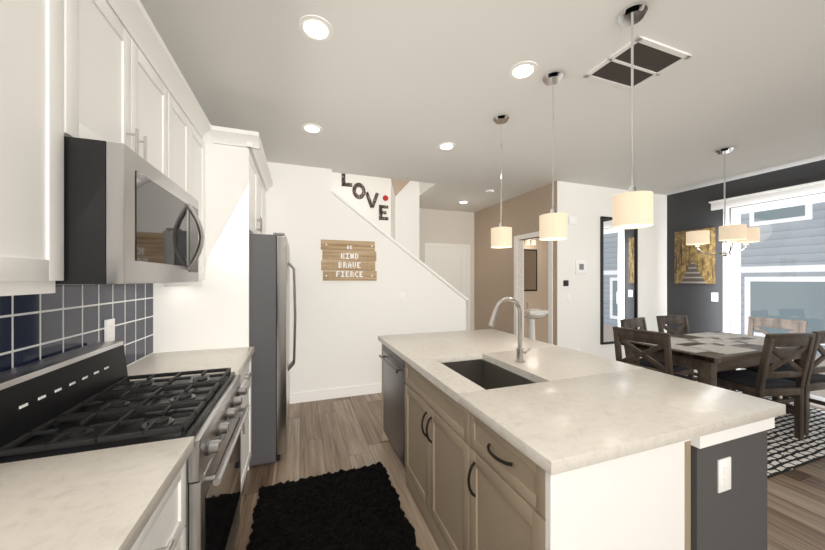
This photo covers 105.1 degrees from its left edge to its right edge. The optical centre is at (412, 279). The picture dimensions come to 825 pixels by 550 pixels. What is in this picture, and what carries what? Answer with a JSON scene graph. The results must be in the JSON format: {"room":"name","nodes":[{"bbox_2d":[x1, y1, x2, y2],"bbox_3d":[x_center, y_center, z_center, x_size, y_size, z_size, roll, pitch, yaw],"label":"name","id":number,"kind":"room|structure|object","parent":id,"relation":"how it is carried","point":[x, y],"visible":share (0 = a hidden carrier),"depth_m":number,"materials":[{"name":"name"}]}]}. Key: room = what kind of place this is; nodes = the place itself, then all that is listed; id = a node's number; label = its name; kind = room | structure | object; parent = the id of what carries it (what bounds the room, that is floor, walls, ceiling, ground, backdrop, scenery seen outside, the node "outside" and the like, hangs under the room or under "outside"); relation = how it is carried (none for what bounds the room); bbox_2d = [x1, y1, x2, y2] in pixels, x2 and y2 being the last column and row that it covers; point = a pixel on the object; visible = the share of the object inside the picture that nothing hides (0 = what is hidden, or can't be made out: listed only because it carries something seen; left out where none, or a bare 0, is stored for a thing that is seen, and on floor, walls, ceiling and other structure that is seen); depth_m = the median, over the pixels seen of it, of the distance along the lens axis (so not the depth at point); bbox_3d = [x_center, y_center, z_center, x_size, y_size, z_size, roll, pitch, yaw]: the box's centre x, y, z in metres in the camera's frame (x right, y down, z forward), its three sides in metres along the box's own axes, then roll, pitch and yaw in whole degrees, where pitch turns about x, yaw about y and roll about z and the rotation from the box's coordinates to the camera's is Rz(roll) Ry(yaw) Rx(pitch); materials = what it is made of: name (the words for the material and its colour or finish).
{"room":"kitchen","nodes":[
{"label":"kitchen","id":0,"kind":"room"},
{"bbox_2d":[332,172,390,235],"bbox_3d":[-1.379,-0.370,5.103,2.725,3.600,0.700,0,0,-20],"label":"wall","id":1,"kind":"structure","parent":0,"point":[379,185],"depth_m":4.98,"materials":[{"name":"white paint"}]},
{"bbox_2d":[342,173,387,219],"bbox_3d":[-0.742,-1.300,4.946,0.750,0.715,0.020,0,0,-20],"label":"sign","id":2,"kind":"object","parent":1,"relation":"attached to","point":[363,194],"visible":0.96,"depth_m":4.95,"materials":[{"name":"black"}]},
{"bbox_2d":[266,162,465,392],"bbox_3d":[-0.747,-0.370,3.932,3.130,3.600,0.110,0,0,-20],"label":"wall","id":3,"kind":"structure","parent":0,"point":[341,326],"depth_m":3.83,"materials":[{"name":"white paint"}]},
{"bbox_2d":[290,383,381,403],"bbox_3d":[-0.721,1.373,3.886,3.141,0.115,0.034,0,0,-20],"label":"baseboard","id":4,"kind":"structure","parent":3,"relation":"attached to","point":[300,397],"depth_m":3.80,"materials":[{"name":"white wood"}]},
{"bbox_2d":[321,240,376,280],"bbox_3d":[-0.766,-0.225,3.850,0.674,0.486,0.026,0,0,-20],"label":"sign","id":5,"kind":"object","parent":3,"relation":"attached to","point":[359,264],"visible":0.98,"depth_m":3.84,"materials":[{"name":"brown wood"}]},
{"bbox_2d":[330,190,467,300],"bbox_3d":[-0.124,-0.385,4.154,1.870,1.379,0.150,0,0,-20],"label":"trim","id":6,"kind":"structure","parent":3,"relation":"attached to","point":[348,204],"depth_m":4.05,"materials":[{"name":"white wood"}]},
{"bbox_2d":[391,179,418,258],"bbox_3d":[-0.175,-0.370,5.006,0.530,3.600,0.290,0,0,-20],"label":"wall","id":7,"kind":"structure","parent":0,"point":[405,213],"depth_m":4.92,"materials":[{"name":"white paint"}]},
{"bbox_2d":[419,208,473,329],"bbox_3d":[0.573,0.055,6.106,1.625,2.750,0.120,0,0,-20],"label":"wall","id":8,"kind":"structure","parent":0,"point":[446,226],"depth_m":6.09,"materials":[{"name":"beige paint"}]},
{"bbox_2d":[424,243,469,329],"bbox_3d":[0.690,0.375,6.036,0.970,2.110,0.085,0,0,-20],"label":"door","id":9,"kind":"structure","parent":8,"relation":"attached to","point":[449,263],"depth_m":6.11,"materials":[{"name":"white"}]},
{"bbox_2d":[140,0,824,212],"bbox_3d":[1.439,-1.805,2.593,6.650,0.970,7.320,0,0,-20],"label":"ceiling","id":10,"kind":"structure","parent":0,"point":[401,88],"depth_m":2.20,"materials":[{"name":"white paint"}]},
{"bbox_2d":[301,123,321,132],"bbox_3d":[-0.879,-1.315,2.766,0.175,0.010,0.175,0,0,25],"label":"recessed light","id":11,"kind":"object","parent":10,"relation":"in","point":[308,127],"depth_m":2.75,"materials":[{"name":"white"}]},
{"bbox_2d":[298,15,332,41],"bbox_3d":[-0.508,-1.315,1.666,0.175,0.010,0.175,0,0,25],"label":"recessed light","id":12,"kind":"object","parent":10,"relation":"in","point":[315,28],"depth_m":1.65,"materials":[{"name":"white"}]},
{"bbox_2d":[438,142,455,149],"bbox_3d":[0.338,-1.315,3.135,0.175,0.010,0.175,0,0,25],"label":"recessed light","id":13,"kind":"object","parent":10,"relation":"in","point":[446,145],"depth_m":3.12,"materials":[{"name":"white"}]},
{"bbox_2d":[485,189,493,193],"bbox_3d":[1.153,-1.305,4.720,0.130,0.030,0.130,0,0,-20],"label":"smoke detector","id":14,"kind":"object","parent":10,"relation":"attached to","point":[490,191],"visible":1,"depth_m":4.69,"materials":[{"name":"white plastic"}]},
{"bbox_2d":[491,114,511,247],"bbox_3d":[0.726,-0.790,2.583,0.166,1.060,0.166,0,0,-20],"label":"pendant light","id":15,"kind":"object","parent":10,"relation":"hanging from","point":[501,236],"visible":1,"depth_m":2.54,"materials":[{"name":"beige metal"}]},
{"bbox_2d":[509,61,537,79],"bbox_3d":[0.699,-1.315,2.001,0.175,0.010,0.175,0,0,25],"label":"recessed light","id":16,"kind":"object","parent":10,"relation":"in","point":[523,70],"depth_m":1.99,"materials":[{"name":"white"}]},
{"bbox_2d":[539,70,566,240],"bbox_3d":[0.913,-0.790,2.055,0.166,1.060,0.166,0,0,-20],"label":"pendant light","id":17,"kind":"object","parent":10,"relation":"hanging from","point":[552,225],"visible":0.98,"depth_m":2.02,"materials":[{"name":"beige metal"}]},
{"bbox_2d":[612,2,652,228],"bbox_3d":[1.088,-0.790,1.566,0.166,1.060,0.166,0,0,-20],"label":"pendant light","id":18,"kind":"object","parent":10,"relation":"hanging from","point":[632,207],"visible":1,"depth_m":1.54,"materials":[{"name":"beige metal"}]},
{"bbox_2d":[583,35,691,90],"bbox_3d":[1.374,-1.314,1.954,0.440,0.012,0.360,0,0,-20],"label":"ceiling vent","id":19,"kind":"object","parent":10,"relation":"in","point":[653,59],"visible":1,"depth_m":1.93,"materials":[{"name":"white metal"}]},
{"bbox_2d":[686,146,759,256],"bbox_3d":[3.172,-0.772,3.249,0.557,1.095,0.540,0,0,-20],"label":"chandelier","id":20,"kind":"object","parent":10,"relation":"hanging from","point":[739,233],"visible":1,"depth_m":3.19,"materials":[{"name":"white fabric"}]},
{"bbox_2d":[474,181,556,344],"bbox_3d":[1.637,0.055,5.282,0.113,2.750,2.147,0,0,-20],"label":"wall","id":21,"kind":"structure","parent":0,"point":[494,273],"depth_m":5.37,"materials":[{"name":"beige paint"}]},
{"bbox_2d":[514,231,552,343],"bbox_3d":[1.835,0.370,4.729,0.140,2.120,0.820,0,0,-20],"label":"door frame","id":22,"kind":"structure","parent":21,"relation":"attached to","point":[528,236],"depth_m":5.03,"materials":[{"name":"white wood"}]},
{"bbox_2d":[234,375,824,549],"bbox_3d":[1.363,1.470,2.715,6.790,0.080,7.800,0,0,-20],"label":"floor","id":23,"kind":"structure","parent":0,"point":[334,435],"depth_m":2.36,"materials":[{"name":"brown wood"}]},
{"bbox_2d":[0,341,249,549],"bbox_3d":[-1.090,0.868,1.292,0.674,1.125,0.759,0,0,-20],"label":"range","id":24,"kind":"object","parent":23,"relation":"on","point":[91,397],"visible":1,"depth_m":1.15,"materials":[{"name":"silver metal"}]},
{"bbox_2d":[131,462,185,549],"bbox_3d":[-0.901,0.988,0.613,0.607,0.884,0.636,0,0,-20],"label":"base cabinet","id":25,"kind":"object","parent":23,"relation":"on","point":[164,528],"visible":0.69,"depth_m":0.83,"materials":[{"name":"white wood"}]},
{"bbox_2d":[0,436,193,549],"bbox_3d":[-0.588,0.525,-0.237,0.627,0.040,2.447,0,0,-20],"label":"countertop","id":26,"kind":"structure","parent":25,"relation":"on","point":[107,499],"depth_m":0.74,"materials":[{"name":"stone"}]},
{"bbox_2d":[153,125,272,469],"bbox_3d":[-1.661,0.175,2.829,0.662,2.510,1.315,0,0,-20],"label":"enclosure","id":27,"kind":"object","parent":23,"relation":"on","point":[211,311],"visible":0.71,"depth_m":2.31,"materials":[{"name":"white"}]},
{"bbox_2d":[240,358,251,490],"bbox_3d":[-1.361,0.988,1.960,0.644,0.884,0.669,0,0,-20],"label":"base cabinet","id":28,"kind":"object","parent":23,"relation":"on","point":[246,374],"visible":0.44,"depth_m":2.14,"materials":[{"name":"white wood"}]},
{"bbox_2d":[127,346,254,380],"bbox_3d":[-1.369,0.525,1.957,0.627,0.040,0.669,0,0,-20],"label":"countertop","id":29,"kind":"structure","parent":28,"relation":"on","point":[236,360],"depth_m":1.94,"materials":[{"name":"stone"}]},
{"bbox_2d":[249,233,296,465],"bbox_3d":[-1.497,0.534,2.789,0.891,1.792,0.924,0,0,-20],"label":"refrigerator","id":30,"kind":"object","parent":23,"relation":"on","point":[270,264],"visible":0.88,"depth_m":2.44,"materials":[{"name":"grey metal"}]},
{"bbox_2d":[246,462,419,549],"bbox_3d":[-0.379,1.401,1.578,0.891,0.055,1.541,0,0,-20],"label":"area rug","id":31,"kind":"object","parent":23,"relation":"on","point":[353,509],"visible":1,"depth_m":1.86,"materials":[{"name":"black carpet"}]},
{"bbox_2d":[524,302,547,339],"bbox_3d":[2.204,0.925,5.793,0.480,1.009,0.444,0,0,-20],"label":"pedestal sink","id":32,"kind":"object","parent":23,"relation":"on","point":[531,314],"visible":0.71,"depth_m":5.69,"materials":[{"name":"white ceramic"}]},
{"bbox_2d":[379,341,777,549],"bbox_3d":[0.549,0.988,2.025,1.127,0.884,2.034,0,0,-20],"label":"kitchen island","id":33,"kind":"object","parent":23,"relation":"on","point":[473,488],"depth_m":1.16,"materials":[{"name":"beige"}]},
{"bbox_2d":[410,357,481,396],"bbox_3d":[0.162,0.526,1.714,0.145,0.040,0.620,0,0,-20],"label":"island countertop","id":34,"kind":"structure","parent":33,"relation":"on","point":[454,383],"depth_m":1.66,"materials":[{"name":"beige stone"}]},
{"bbox_2d":[378,329,549,360],"bbox_3d":[0.401,0.526,2.600,1.190,0.040,0.889,0,0,-20],"label":"island countertop","id":35,"kind":"structure","parent":33,"relation":"on","point":[454,345],"depth_m":2.48,"materials":[{"name":"beige stone"}]},
{"bbox_2d":[482,345,641,380],"bbox_3d":[0.841,0.548,2.131,0.675,0.085,2.050,0,0,-20],"label":"island countertop","id":36,"kind":"structure","parent":33,"relation":"on","point":[552,363],"depth_m":1.89,"materials":[{"name":"beige stone"}]},
{"bbox_2d":[488,297,529,362],"bbox_3d":[0.588,0.305,1.908,0.298,0.397,0.054,0,0,-20],"label":"faucet","id":37,"kind":"object","parent":36,"relation":"on","point":[520,352],"visible":1,"depth_m":1.91,"materials":[{"name":"silver metal"}]},
{"bbox_2d":[458,369,785,472],"bbox_3d":[0.851,0.526,1.336,1.190,0.040,0.555,0,0,-20],"label":"island countertop","id":38,"kind":"structure","parent":33,"relation":"on","point":[569,421],"depth_m":1.21,"materials":[{"name":"beige stone"}]},
{"bbox_2d":[696,381,824,478],"bbox_3d":[3.063,1.423,3.442,2.580,0.011,1.870,0,0,-20],"label":"dining rug","id":39,"kind":"object","parent":23,"relation":"on","point":[787,451],"visible":0.12,"depth_m":2.71,"materials":[{"name":"fabric"}]},
{"bbox_2d":[613,326,693,380],"bbox_3d":[2.303,0.941,3.023,0.514,0.953,0.470,0,0,-28],"label":"head chair","id":40,"kind":"object","parent":39,"relation":"on","point":[660,340],"visible":0.35,"depth_m":2.88,"materials":[{"name":"brown wood"}]},
{"bbox_2d":[620,317,693,377],"bbox_3d":[2.739,0.941,3.562,0.470,0.953,0.514,0,0,-28],"label":"chair","id":41,"kind":"object","parent":39,"relation":"on","point":[640,322],"visible":0.25,"depth_m":3.62,"materials":[{"name":"brown wood"}]},
{"bbox_2d":[656,315,731,390],"bbox_3d":[3.393,0.941,3.837,0.470,0.953,0.514,0,0,-14],"label":"chair","id":42,"kind":"object","parent":39,"relation":"on","point":[663,321],"visible":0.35,"depth_m":4.03,"materials":[{"name":"brown wood"}]},
{"bbox_2d":[621,331,809,417],"bbox_3d":[3.175,1.036,3.307,1.720,0.762,0.840,0,0,-20],"label":"dining table","id":43,"kind":"object","parent":39,"relation":"on","point":[708,365],"visible":0.29,"depth_m":2.87,"materials":[{"name":"brown wood"}]},
{"bbox_2d":[639,332,779,353],"bbox_3d":[3.184,0.651,3.310,1.620,0.005,0.760,0,0,-20],"label":"placemats","id":44,"kind":"object","parent":43,"relation":"on","point":[717,342],"visible":0.69,"depth_m":3.24,"materials":[{"name":"grey fabric"}]},
{"bbox_2d":[717,333,815,439],"bbox_3d":[3.210,0.941,2.946,0.470,0.953,0.514,0,0,-8],"label":"chair","id":45,"kind":"object","parent":39,"relation":"on","point":[765,380],"visible":0.73,"depth_m":2.77,"materials":[{"name":"brown wood"}]},
{"bbox_2d":[732,317,807,413],"bbox_3d":[4.075,0.941,3.631,0.514,0.953,0.470,0,0,-25],"label":"head chair","id":46,"kind":"object","parent":39,"relation":"on","point":[795,326],"visible":0.33,"depth_m":3.70,"materials":[{"name":"brown wood"}]},
{"bbox_2d":[747,331,824,435],"bbox_3d":[3.735,0.941,3.095,0.470,0.953,0.514,0,0,-15],"label":"chair","id":47,"kind":"object","parent":39,"relation":"on","point":[815,380],"visible":0.46,"depth_m":2.88,"materials":[{"name":"brown wood"}]},
{"bbox_2d":[524,238,547,342],"bbox_3d":[2.295,0.055,6.135,1.700,2.750,0.120,0,0,-20],"label":"wall","id":48,"kind":"structure","parent":0,"point":[538,298],"depth_m":6.13,"materials":[{"name":"beige paint"}]},
{"bbox_2d":[524,240,535,244],"bbox_3d":[2.150,-0.690,5.947,0.400,0.100,0.132,0,0,-20],"label":"vanity light","id":49,"kind":"object","parent":48,"relation":"attached to","point":[528,242],"depth_m":5.93,"materials":[{"name":"silver metal"}]},
{"bbox_2d":[524,249,536,290],"bbox_3d":[2.132,-0.170,5.997,0.560,0.800,0.025,0,0,-20],"label":"mirror","id":50,"kind":"object","parent":48,"relation":"attached to","point":[530,269],"visible":0.64,"depth_m":6.03,"materials":[{"name":"black mirror"}]},
{"bbox_2d":[557,181,666,360],"bbox_3d":[3.007,0.055,4.685,2.290,2.750,0.110,0,0,-20],"label":"wall","id":51,"kind":"structure","parent":0,"point":[578,316],"depth_m":4.46,"materials":[{"name":"white paint"}]},
{"bbox_2d":[563,280,568,285],"bbox_3d":[2.079,0.055,4.283,0.080,0.080,0.019,0,0,-20],"label":"thermostat","id":52,"kind":"object","parent":51,"relation":"attached to","point":[565,282],"visible":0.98,"depth_m":4.27,"materials":[{"name":"black plastic"}]},
{"bbox_2d":[568,217,576,224],"bbox_3d":[2.180,-0.795,4.312,0.140,0.100,0.032,0,0,-20],"label":"box","id":53,"kind":"object","parent":51,"relation":"attached to","point":[572,220],"visible":0.98,"depth_m":4.29,"materials":[{"name":"white plastic"}]},
{"bbox_2d":[575,260,586,273],"bbox_3d":[2.329,-0.168,4.371,0.200,0.185,0.021,0,0,-20],"label":"thermostat","id":54,"kind":"object","parent":51,"relation":"attached to","point":[580,266],"visible":0.94,"depth_m":4.36,"materials":[{"name":"white plastic"}]},
{"bbox_2d":[600,216,637,344],"bbox_3d":[3.018,0.020,4.612,0.720,1.820,0.030,0,0,-20],"label":"framed mirror","id":55,"kind":"object","parent":51,"relation":"attached to","point":[618,274],"visible":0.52,"depth_m":4.60,"materials":[{"name":"black mirror"}]},
{"bbox_2d":[667,159,824,333],"bbox_3d":[4.905,0.055,2.681,0.140,2.750,5.160,0,0,-20],"label":"wall","id":56,"kind":"structure","parent":0,"point":[687,211],"depth_m":4.49,"materials":[{"name":"grey paint"}]},
{"bbox_2d":[675,227,715,283],"bbox_3d":[4.118,-0.328,4.625,0.032,0.785,0.490,0,0,-20],"label":"canvas","id":57,"kind":"object","parent":56,"relation":"attached to","point":[694,264],"visible":0.79,"depth_m":4.61},
{"bbox_2d":[711,293,717,301],"bbox_3d":[4.210,0.250,4.408,0.008,0.120,0.075,0,0,-20],"label":"switch","id":58,"kind":"object","parent":56,"relation":"attached to","point":[714,296],"visible":1,"depth_m":4.41,"materials":[{"name":"white plastic"}]},
{"bbox_2d":[709,180,824,331],"bbox_3d":[4.572,0.172,3.342,0.037,2.515,2.350,0,0,-20],"label":"door frame","id":59,"kind":"structure","parent":56,"relation":"attached to","point":[793,191],"depth_m":4.08,"materials":[{"name":"white wood"}]},
{"bbox_2d":[731,193,824,407],"bbox_3d":[4.633,0.236,3.369,0.110,2.387,1.914,0,0,-20],"label":"sliding glass door","id":60,"kind":"structure","parent":56,"relation":"in","point":[736,270],"depth_m":3.96,"materials":[{"name":"glass"}]},
{"bbox_3d":[-1.513,-0.370,1.239,0.120,3.600,6.750,0,0,-20],"label":"wall","id":61,"kind":"structure","parent":0,"visible":0},
{"bbox_2d":[0,0,87,291],"bbox_3d":[-1.024,-0.535,0.512,0.307,1.090,0.872,0,0,-20],"label":"upper cabinet","id":62,"kind":"object","parent":61,"relation":"attached to","point":[44,43],"depth_m":0.83,"materials":[{"name":"white wood"}]},
{"bbox_2d":[0,283,152,371],"bbox_3d":[-1.126,0.258,0.335,0.002,0.492,3.887,0,0,-20],"label":"tile backsplash","id":63,"kind":"structure","parent":61,"relation":"attached to","point":[61,319],"depth_m":1.40,"materials":[{"name":"blue tile"}]},
{"bbox_2d":[104,318,114,341],"bbox_3d":[-1.588,0.270,1.661,0.014,0.120,0.075,0,0,-20],"label":"outlet","id":64,"kind":"object","parent":63,"relation":"attached to","point":[109,329],"visible":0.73,"depth_m":1.65,"materials":[{"name":"white plastic"}]},
{"bbox_2d":[88,0,171,179],"bbox_3d":[-1.278,-0.750,1.225,0.307,0.660,0.758,0,0,-20],"label":"upper cabinet","id":65,"kind":"object","parent":61,"relation":"attached to","point":[106,70],"depth_m":1.25,"materials":[{"name":"white wood"}]},
{"bbox_2d":[55,136,203,284],"bbox_3d":[-1.183,-0.199,1.259,0.509,0.433,0.757,0,0,-20],"label":"microwave","id":66,"kind":"object","parent":65,"relation":"attached to","point":[131,216],"visible":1,"depth_m":0.96,"materials":[{"name":"silver metal"}]},
{"bbox_2d":[159,72,207,283],"bbox_3d":[-1.509,-0.535,1.873,0.307,1.090,0.734,0,0,-20],"label":"upper cabinet","id":67,"kind":"object","parent":61,"relation":"attached to","point":[189,128],"depth_m":1.93,"materials":[{"name":"white wood"}]},
{"label":"outside","id":68,"kind":"structure","parent":0,"visible":0},
{"bbox_2d":[741,202,824,396],"bbox_3d":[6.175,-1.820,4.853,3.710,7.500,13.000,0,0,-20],"label":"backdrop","id":69,"kind":"structure","parent":68,"point":[792,272],"depth_m":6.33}
]}

